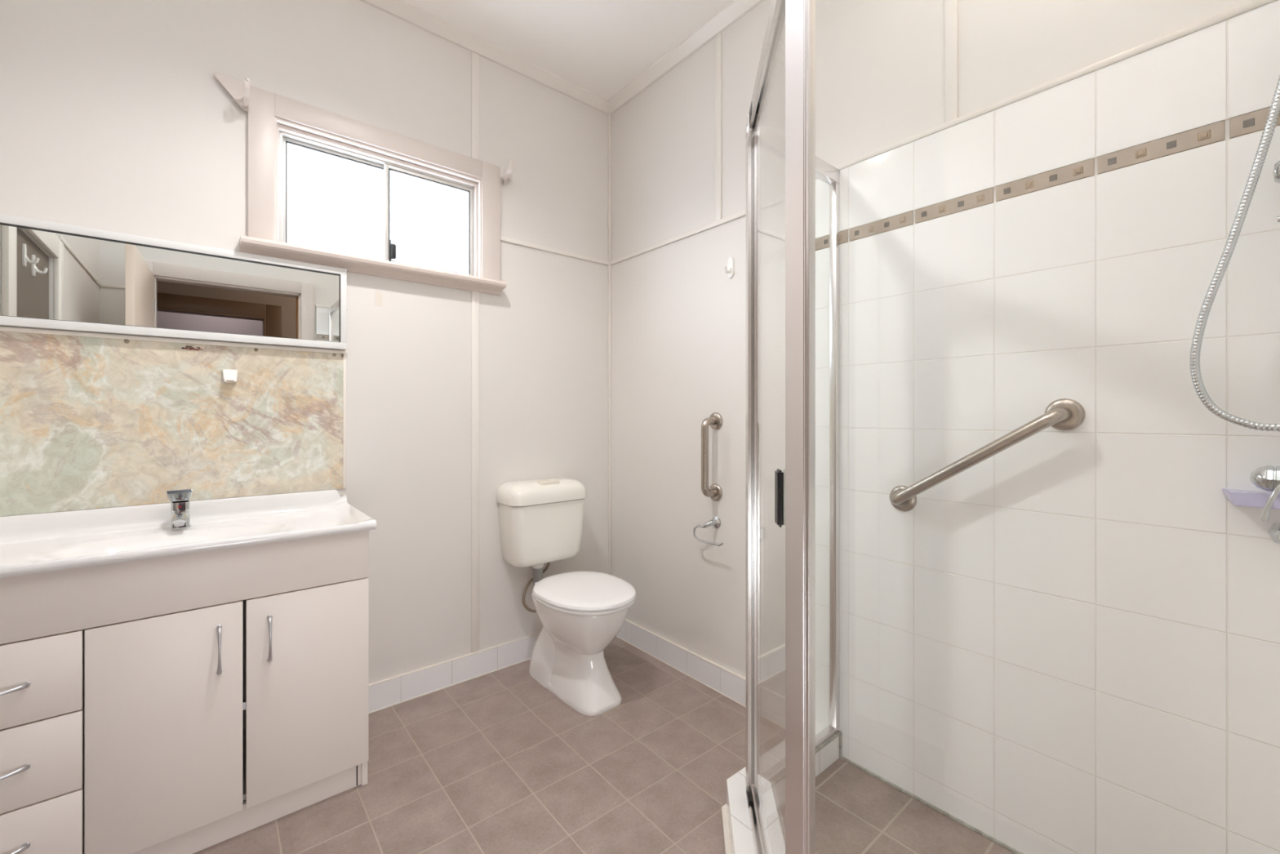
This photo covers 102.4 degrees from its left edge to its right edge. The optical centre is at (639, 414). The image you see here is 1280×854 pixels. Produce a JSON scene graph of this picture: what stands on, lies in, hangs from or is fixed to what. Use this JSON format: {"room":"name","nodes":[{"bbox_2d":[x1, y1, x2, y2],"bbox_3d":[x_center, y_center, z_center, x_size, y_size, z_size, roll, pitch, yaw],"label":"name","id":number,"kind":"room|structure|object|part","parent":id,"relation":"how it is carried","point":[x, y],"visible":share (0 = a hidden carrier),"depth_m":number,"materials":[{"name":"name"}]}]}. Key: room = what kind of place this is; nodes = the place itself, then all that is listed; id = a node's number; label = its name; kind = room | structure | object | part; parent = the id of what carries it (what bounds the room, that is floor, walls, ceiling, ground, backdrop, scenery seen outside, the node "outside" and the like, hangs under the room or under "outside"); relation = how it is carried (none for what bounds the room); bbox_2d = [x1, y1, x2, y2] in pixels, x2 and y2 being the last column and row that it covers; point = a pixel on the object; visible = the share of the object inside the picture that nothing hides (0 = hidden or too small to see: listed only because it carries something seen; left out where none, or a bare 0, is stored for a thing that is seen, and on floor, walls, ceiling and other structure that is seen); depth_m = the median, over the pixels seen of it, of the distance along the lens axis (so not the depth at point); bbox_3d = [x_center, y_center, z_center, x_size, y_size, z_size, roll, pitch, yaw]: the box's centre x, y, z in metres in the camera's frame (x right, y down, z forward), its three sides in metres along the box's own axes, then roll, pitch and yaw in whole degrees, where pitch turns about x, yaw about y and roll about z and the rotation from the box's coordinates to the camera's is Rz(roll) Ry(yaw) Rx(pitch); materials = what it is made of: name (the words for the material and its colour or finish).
{"room":"bathroom","nodes":[
{"label":"bathroom","id":0,"kind":"room"},
{"bbox_2d":[0,0,608,684],"bbox_3d":[-1.060,-0.287,2.045,2.500,2.875,0.116,0,0,-40],"label":"wall","id":1,"kind":"structure","parent":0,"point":[115,116],"depth_m":2.07,"materials":[{"name":"beige paint"}]},
{"bbox_2d":[0,326,347,515],"bbox_3d":[-1.451,0.018,1.643,0.918,0.517,0.012,0,0,-40],"label":"backsplash","id":2,"kind":"structure","parent":1,"relation":"attached to","point":[88,420],"depth_m":1.60,"materials":[{"name":"stone"}]},
{"bbox_2d":[222,368,237,382],"bbox_3d":[-1.354,-0.128,1.702,0.041,0.044,0.036,0,0,-40],"label":"wall holder","id":3,"kind":"object","parent":2,"relation":"attached to","point":[229,375],"visible":1,"depth_m":1.70,"materials":[{"name":"white plastic"}]},
{"bbox_2d":[0,213,347,350],"bbox_3d":[-1.445,-0.392,1.635,0.918,0.300,0.031,0,0,-40],"label":"wall mirror","id":4,"kind":"object","parent":1,"relation":"attached to","point":[54,276],"visible":1,"depth_m":1.59,"materials":[{"name":"white mirror"}]},
{"bbox_2d":[240,84,506,295],"bbox_3d":[-1.004,-0.825,2.049,0.930,0.574,0.182,0,0,-40],"label":"window","id":5,"kind":"structure","parent":1,"relation":"attached to","point":[274,121],"depth_m":1.96,"materials":[{"name":"beige paint"}]},
{"bbox_2d":[213,71,249,111],"bbox_3d":[-1.322,-1.071,1.667,0.090,0.094,0.117,0,0,-40],"label":"curtain rod bracket","id":6,"kind":"object","parent":5,"relation":"attached to","point":[238,91],"visible":1,"depth_m":1.70,"materials":[{"name":"beige paint"}]},
{"bbox_3d":[-1.292,-1.049,1.690,0.014,0.048,0.107,0,0,-40],"label":"arm","id":7,"kind":"part","parent":6,"relation":"part of","materials":[{"name":"beige paint"}]},
{"bbox_3d":[-1.155,-0.805,1.982,0.368,0.398,0.018,0,0,-40],"label":"sash","id":8,"kind":"part","parent":5,"relation":"part of","materials":[{"name":"silver metal"}]},
{"bbox_3d":[-1.004,-0.565,2.049,0.930,0.054,0.182,0,0,-40],"label":"sill","id":9,"kind":"part","parent":5,"relation":"part of","materials":[{"name":"beige paint"}]},
{"bbox_3d":[-1.027,-0.802,2.079,0.713,0.416,0.055,0,0,-40],"label":"frame","id":10,"kind":"part","parent":5,"relation":"part of","materials":[{"name":"silver metal"}]},
{"bbox_3d":[-0.886,-0.805,2.179,0.362,0.398,0.018,0,0,-40],"label":"sash","id":11,"kind":"part","parent":5,"relation":"part of","materials":[{"name":"silver metal"}]},
{"bbox_2d":[500,160,514,185],"bbox_3d":[-0.571,-1.071,2.293,0.057,0.068,0.117,0,0,-40],"label":"curtain rod bracket","id":12,"kind":"object","parent":5,"relation":"attached to","point":[506,178],"visible":1,"depth_m":2.29,"materials":[{"name":"beige paint"}]},
{"bbox_3d":[-0.601,-1.066,2.340,0.042,0.058,0.008,0,0,-40],"label":"plate","id":13,"kind":"part","parent":12,"relation":"part of","materials":[{"name":"beige paint"}]},
{"bbox_2d":[368,634,538,712],"bbox_3d":[-0.637,1.097,2.324,1.255,0.106,0.009,0,0,-40],"label":"baseboard","id":14,"kind":"structure","parent":1,"relation":"attached to","point":[392,691],"depth_m":2.17,"materials":[{"name":"white tile"}]},
{"bbox_2d":[360,0,611,115],"bbox_3d":[-0.969,-1.604,2.022,2.150,0.042,0.048,0,0,-40],"label":"crown molding","id":15,"kind":"structure","parent":1,"relation":"attached to","point":[400,9],"depth_m":2.26,"materials":[{"name":"white"}]},
{"bbox_2d":[500,235,608,265],"bbox_3d":[-0.396,-0.797,2.526,0.625,0.021,0.009,0,0,-40],"label":"trim","id":16,"kind":"structure","parent":1,"relation":"attached to","point":[502,238],"depth_m":2.50,"materials":[{"name":"white wood"}]},
{"bbox_2d":[402,0,733,99],"bbox_3d":[-0.245,-1.665,1.030,2.450,0.080,2.700,0,0,-40],"label":"ceiling","id":17,"kind":"structure","parent":0,"point":[599,46],"depth_m":2.18,"materials":[{"name":"white paint"}]},
{"bbox_2d":[193,636,1014,853],"bbox_3d":[-0.229,1.180,1.010,2.450,0.100,2.650,0,0,-40],"label":"floor","id":18,"kind":"structure","parent":0,"point":[494,762],"depth_m":1.59,"materials":[{"name":"tile"}]},
{"bbox_2d":[0,529,368,853],"bbox_3d":[-1.312,0.751,1.461,0.897,0.797,0.467,0,0,-40],"label":"vanity cabinet","id":19,"kind":"object","parent":18,"relation":"on","point":[143,701],"visible":0.98,"depth_m":1.31,"materials":[{"name":"white laminate"}]},
{"bbox_3d":[-1.404,0.784,1.100,0.130,0.013,0.030,0,0,-40],"label":"handle","id":20,"kind":"part","parent":19,"relation":"part of","materials":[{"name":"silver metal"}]},
{"bbox_3d":[-1.404,0.602,1.100,0.130,0.013,0.030,0,0,-40],"label":"handle","id":21,"kind":"part","parent":19,"relation":"part of","materials":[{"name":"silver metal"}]},
{"bbox_3d":[-1.404,0.960,1.100,0.130,0.013,0.030,0,0,-40],"label":"handle","id":22,"kind":"part","parent":19,"relation":"part of","materials":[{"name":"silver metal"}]},
{"bbox_3d":[-1.419,0.973,1.115,0.290,0.194,0.016,0,0,-40],"label":"drawer","id":23,"kind":"part","parent":19,"relation":"part of","materials":[{"name":"white laminate"}]},
{"bbox_3d":[-1.419,0.782,1.115,0.290,0.180,0.016,0,0,-40],"label":"drawer","id":24,"kind":"part","parent":19,"relation":"part of","materials":[{"name":"white laminate"}]},
{"bbox_3d":[-1.419,0.597,1.115,0.290,0.183,0.016,0,0,-40],"label":"drawer","id":25,"kind":"part","parent":19,"relation":"part of","materials":[{"name":"white laminate"}]},
{"bbox_3d":[-1.192,0.788,1.305,0.294,0.564,0.016,0,0,-40],"label":"door","id":26,"kind":"part","parent":19,"relation":"part of","materials":[{"name":"white laminate"}]},
{"bbox_2d":[0,488,376,577],"bbox_3d":[-1.307,0.370,1.466,0.913,0.185,0.466,0,0,-40],"label":"basin","id":27,"kind":"object","parent":19,"relation":"in","point":[43,542],"visible":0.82,"depth_m":1.51,"materials":[{"name":"white ceramic"}]},
{"bbox_2d":[166,488,192,528],"bbox_3d":[-1.394,0.287,1.561,0.058,0.125,0.120,0,0,-40],"label":"mixer","id":28,"kind":"object","parent":27,"relation":"on","point":[180,500],"visible":1,"depth_m":1.55,"materials":[{"name":"silver metal"}]},
{"bbox_3d":[-1.399,0.247,1.568,0.058,0.045,0.098,0,0,-40],"label":"lever","id":29,"kind":"part","parent":28,"relation":"part of","materials":[{"name":"silver metal"}]},
{"bbox_3d":[-1.103,0.621,1.351,0.013,0.130,0.030,0,0,-40],"label":"handle","id":30,"kind":"part","parent":19,"relation":"part of","materials":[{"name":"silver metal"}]},
{"bbox_3d":[-1.020,0.621,1.420,0.013,0.130,0.030,0,0,-40],"label":"handle","id":31,"kind":"part","parent":19,"relation":"part of","materials":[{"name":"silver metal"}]},
{"bbox_3d":[-0.958,0.788,1.500,0.300,0.564,0.016,0,0,-40],"label":"door","id":32,"kind":"part","parent":19,"relation":"part of","materials":[{"name":"white laminate"}]},
{"bbox_2d":[496,477,635,715],"bbox_3d":[-0.290,0.726,2.205,0.410,0.848,0.650,0,0,-40],"label":"toilet","id":33,"kind":"object","parent":18,"relation":"on","point":[580,614],"visible":1,"depth_m":2.17,"materials":[{"name":"white ceramic"}]},
{"bbox_3d":[-0.439,0.352,2.376,0.394,0.090,0.179,0,0,-40],"label":"cistern lid","id":34,"kind":"part","parent":33,"relation":"part of","materials":[{"name":"white plastic"}]},
{"bbox_3d":[-0.228,0.749,2.143,0.380,0.017,0.462,0,0,-40],"label":"seat","id":35,"kind":"part","parent":33,"relation":"part of","materials":[{"name":"white plastic"}]},
{"bbox_3d":[-0.228,0.725,2.143,0.384,0.029,0.466,0,0,-40],"label":"lid","id":36,"kind":"part","parent":33,"relation":"part of","materials":[{"name":"white plastic"}]},
{"bbox_2d":[721,803,731,853],"bbox_3d":[0.395,1.142,1.022,0.446,0.016,1.564,0,0,0],"label":"trim","id":37,"kind":"structure","parent":18,"relation":"on","point":[724,812],"depth_m":1.41,"materials":[{"name":"white"}]},
{"bbox_2d":[611,0,1279,853],"bbox_3d":[0.709,-0.287,1.760,0.150,2.875,2.600,0,0,-40],"label":"wall","id":38,"kind":"structure","parent":0,"point":[1068,642],"depth_m":1.36,"materials":[{"name":"white tile"}]},
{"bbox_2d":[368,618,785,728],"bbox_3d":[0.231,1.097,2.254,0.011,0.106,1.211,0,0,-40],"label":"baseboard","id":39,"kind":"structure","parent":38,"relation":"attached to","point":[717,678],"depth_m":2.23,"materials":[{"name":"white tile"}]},
{"bbox_2d":[608,114,611,574],"bbox_3d":[-0.159,-0.271,2.720,0.014,2.625,0.014,0,0,-40],"label":"trim","id":40,"kind":"structure","parent":38,"relation":"attached to","point":[609,115],"depth_m":2.71,"materials":[{"name":"white paint"}]},
{"bbox_2d":[608,0,764,114],"bbox_3d":[0.592,-1.604,1.792,0.048,0.042,2.400,0,0,-40],"label":"crown molding","id":41,"kind":"structure","parent":38,"relation":"attached to","point":[735,10],"depth_m":2.26,"materials":[{"name":"white wood"}]},
{"bbox_2d":[609,194,785,265],"bbox_3d":[0.203,-0.797,2.289,0.009,0.021,1.140,0,0,-40],"label":"trim","id":42,"kind":"structure","parent":38,"relation":"attached to","point":[781,198],"depth_m":2.24,"materials":[{"name":"white"}]},
{"bbox_2d":[693,515,724,546],"bbox_3d":[0.300,0.477,2.130,0.065,0.104,0.161,0,0,-40],"label":"toilet roll holder","id":43,"kind":"object","parent":38,"relation":"attached to","point":[715,521],"visible":1,"depth_m":2.14,"materials":[{"name":"silver metal"}]},
{"bbox_3d":[0.314,0.450,2.149,0.018,0.050,0.050,0,0,-40],"label":"wall plate","id":44,"kind":"part","parent":43,"relation":"part of","materials":[{"name":"silver metal"}]},
{"bbox_2d":[701,412,722,501],"bbox_3d":[0.287,0.176,2.131,0.084,0.371,0.072,0,0,-40],"label":"grab rail","id":45,"kind":"object","parent":38,"relation":"attached to","point":[714,420],"visible":1,"depth_m":2.11,"materials":[{"name":"silver metal"}]},
{"bbox_2d":[715,31,721,221],"bbox_3d":[0.326,-1.196,2.144,0.006,0.775,0.034,0,0,-40],"label":"trim","id":46,"kind":"structure","parent":38,"relation":"attached to","point":[718,37],"depth_m":2.14,"materials":[{"name":"white wood"}]},
{"bbox_2d":[724,256,733,277],"bbox_3d":[0.356,-0.598,2.081,0.042,0.084,0.027,0,0,-40],"label":"wall hook","id":47,"kind":"object","parent":38,"relation":"attached to","point":[730,270],"visible":1,"depth_m":2.08,"materials":[{"name":"white plastic"}]},
{"bbox_3d":[0.369,-0.598,2.092,0.006,0.084,0.027,0,0,-40],"label":"plate","id":48,"kind":"part","parent":47,"relation":"part of","materials":[{"name":"white plastic"}]},
{"bbox_2d":[726,720,839,853],"bbox_3d":[0.434,1.100,1.020,0.499,0.100,1.545,0,0,0],"label":"shower curb","id":49,"kind":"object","parent":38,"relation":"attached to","point":[741,840],"depth_m":1.44,"materials":[{"name":"white tile"}]},
{"bbox_2d":[745,0,841,853],"bbox_3d":[0.445,0.122,1.015,0.435,1.858,1.409,0,0,0],"label":"shower door","id":50,"kind":"structure","parent":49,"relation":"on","point":[797,17],"depth_m":0.80,"materials":[{"name":"silver glass"}]},
{"bbox_3d":[0.302,0.121,1.429,0.012,1.857,0.037,0,0,5],"label":"corner post","id":51,"kind":"part","parent":50,"relation":"part of","materials":[{"name":"silver metal"}]},
{"bbox_3d":[0.282,1.017,1.124,0.010,0.014,0.518,0,0,5],"label":"rail","id":52,"kind":"part","parent":50,"relation":"part of","materials":[{"name":"silver metal"}]},
{"bbox_3d":[0.283,0.121,1.131,0.005,1.797,0.532,0,0,5],"label":"door","id":53,"kind":"part","parent":50,"relation":"part of","materials":[{"name":"clear glass"}]},
{"bbox_3d":[0.258,0.154,0.955,0.011,0.104,0.035,0,0,5],"label":"handle","id":54,"kind":"part","parent":50,"relation":"part of","materials":[{"name":"black plastic"}]},
{"bbox_3d":[0.247,0.121,0.800,0.030,1.857,0.031,0,0,-40],"label":"post","id":55,"kind":"part","parent":50,"relation":"part of","materials":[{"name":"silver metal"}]},
{"bbox_3d":[0.485,0.121,1.570,0.436,1.857,0.028,0,0,-40],"label":"return frame","id":56,"kind":"part","parent":50,"relation":"part of","materials":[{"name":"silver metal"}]},
{"bbox_2d":[839,733,1022,853],"bbox_3d":[0.996,1.089,1.293,0.009,0.086,1.056,0,0,-40],"label":"trim","id":57,"kind":"structure","parent":38,"relation":"attached to","point":[985,835],"depth_m":1.49,"materials":[{"name":"white tile"}]},
{"bbox_2d":[944,0,957,123],"bbox_3d":[0.888,-1.204,1.469,0.008,0.758,0.034,0,0,-40],"label":"trim","id":58,"kind":"structure","parent":38,"relation":"attached to","point":[950,6],"depth_m":1.47,"materials":[{"name":"white wood"}]},
{"bbox_2d":[889,398,1085,511],"bbox_3d":[0.881,0.126,1.373,0.081,0.330,0.458,0,0,-40],"label":"grab rail","id":59,"kind":"object","parent":38,"relation":"attached to","point":[1063,414],"visible":1,"depth_m":1.29,"materials":[{"name":"silver metal"}]},
{"bbox_2d":[815,0,1276,179],"bbox_3d":[0.583,-0.816,1.045,1.020,0.018,1.264,0,0,-40],"label":"trim","id":60,"kind":"structure","parent":38,"relation":"attached to","point":[1255,4],"depth_m":1.23,"materials":[{"name":"white wood"}]},
{"bbox_2d":[815,106,1279,250],"bbox_3d":[0.586,-0.584,1.045,1.015,0.043,1.260,0,0,-40],"label":"tile","id":61,"kind":"object","parent":38,"relation":"attached to","point":[1253,122],"depth_m":1.24,"materials":[{"name":"beige tile"}]},
{"bbox_2d":[1222,488,1279,509],"bbox_3d":[1.220,0.165,0.982,0.058,0.026,0.149,0,0,-40],"label":"soap dish","id":62,"kind":"object","parent":38,"relation":"attached to","point":[1237,497],"visible":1,"depth_m":0.99,"materials":[{"name":"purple plastic"}]},
{"bbox_2d":[1249,465,1279,544],"bbox_3d":[1.217,0.172,0.943,0.116,0.168,0.131,0,0,-40],"label":"shower mixer","id":63,"kind":"object","parent":38,"relation":"attached to","point":[1265,477],"visible":1,"depth_m":0.96,"materials":[{"name":"silver metal"}]},
{"bbox_2d":[1189,74,1279,431],"bbox_3d":[1.167,-0.345,0.968,0.182,0.872,0.036,0,0,40],"label":"shower hose","id":64,"kind":"object","parent":63,"relation":"attached to","point":[1274,110],"visible":1,"depth_m":0.99,"materials":[{"name":"silver metal"}]},
{"bbox_3d":[1.177,0.151,0.931,0.077,0.089,0.020,0,0,14],"label":"lever","id":65,"kind":"part","parent":63,"relation":"part of","materials":[{"name":"silver metal"}]},
{"bbox_3d":[1.234,0.230,0.979,0.043,0.052,0.052,0,0,-40],"label":"outlet knob","id":66,"kind":"part","parent":63,"relation":"part of","materials":[{"name":"silver metal"}]},
{"bbox_2d":[1272,160,1279,222],"bbox_3d":[1.199,-0.501,0.924,0.080,0.902,0.164,0,0,36],"label":"shower rail","id":67,"kind":"object","parent":38,"relation":"attached to","point":[1276,172],"visible":1,"depth_m":0.96,"materials":[{"name":"silver metal"}]},
{"bbox_3d":[1.207,-0.457,0.967,0.042,0.042,0.024,0,0,-40],"label":"slider knob","id":68,"kind":"part","parent":67,"relation":"part of","materials":[{"name":"silver metal"}]}
]}

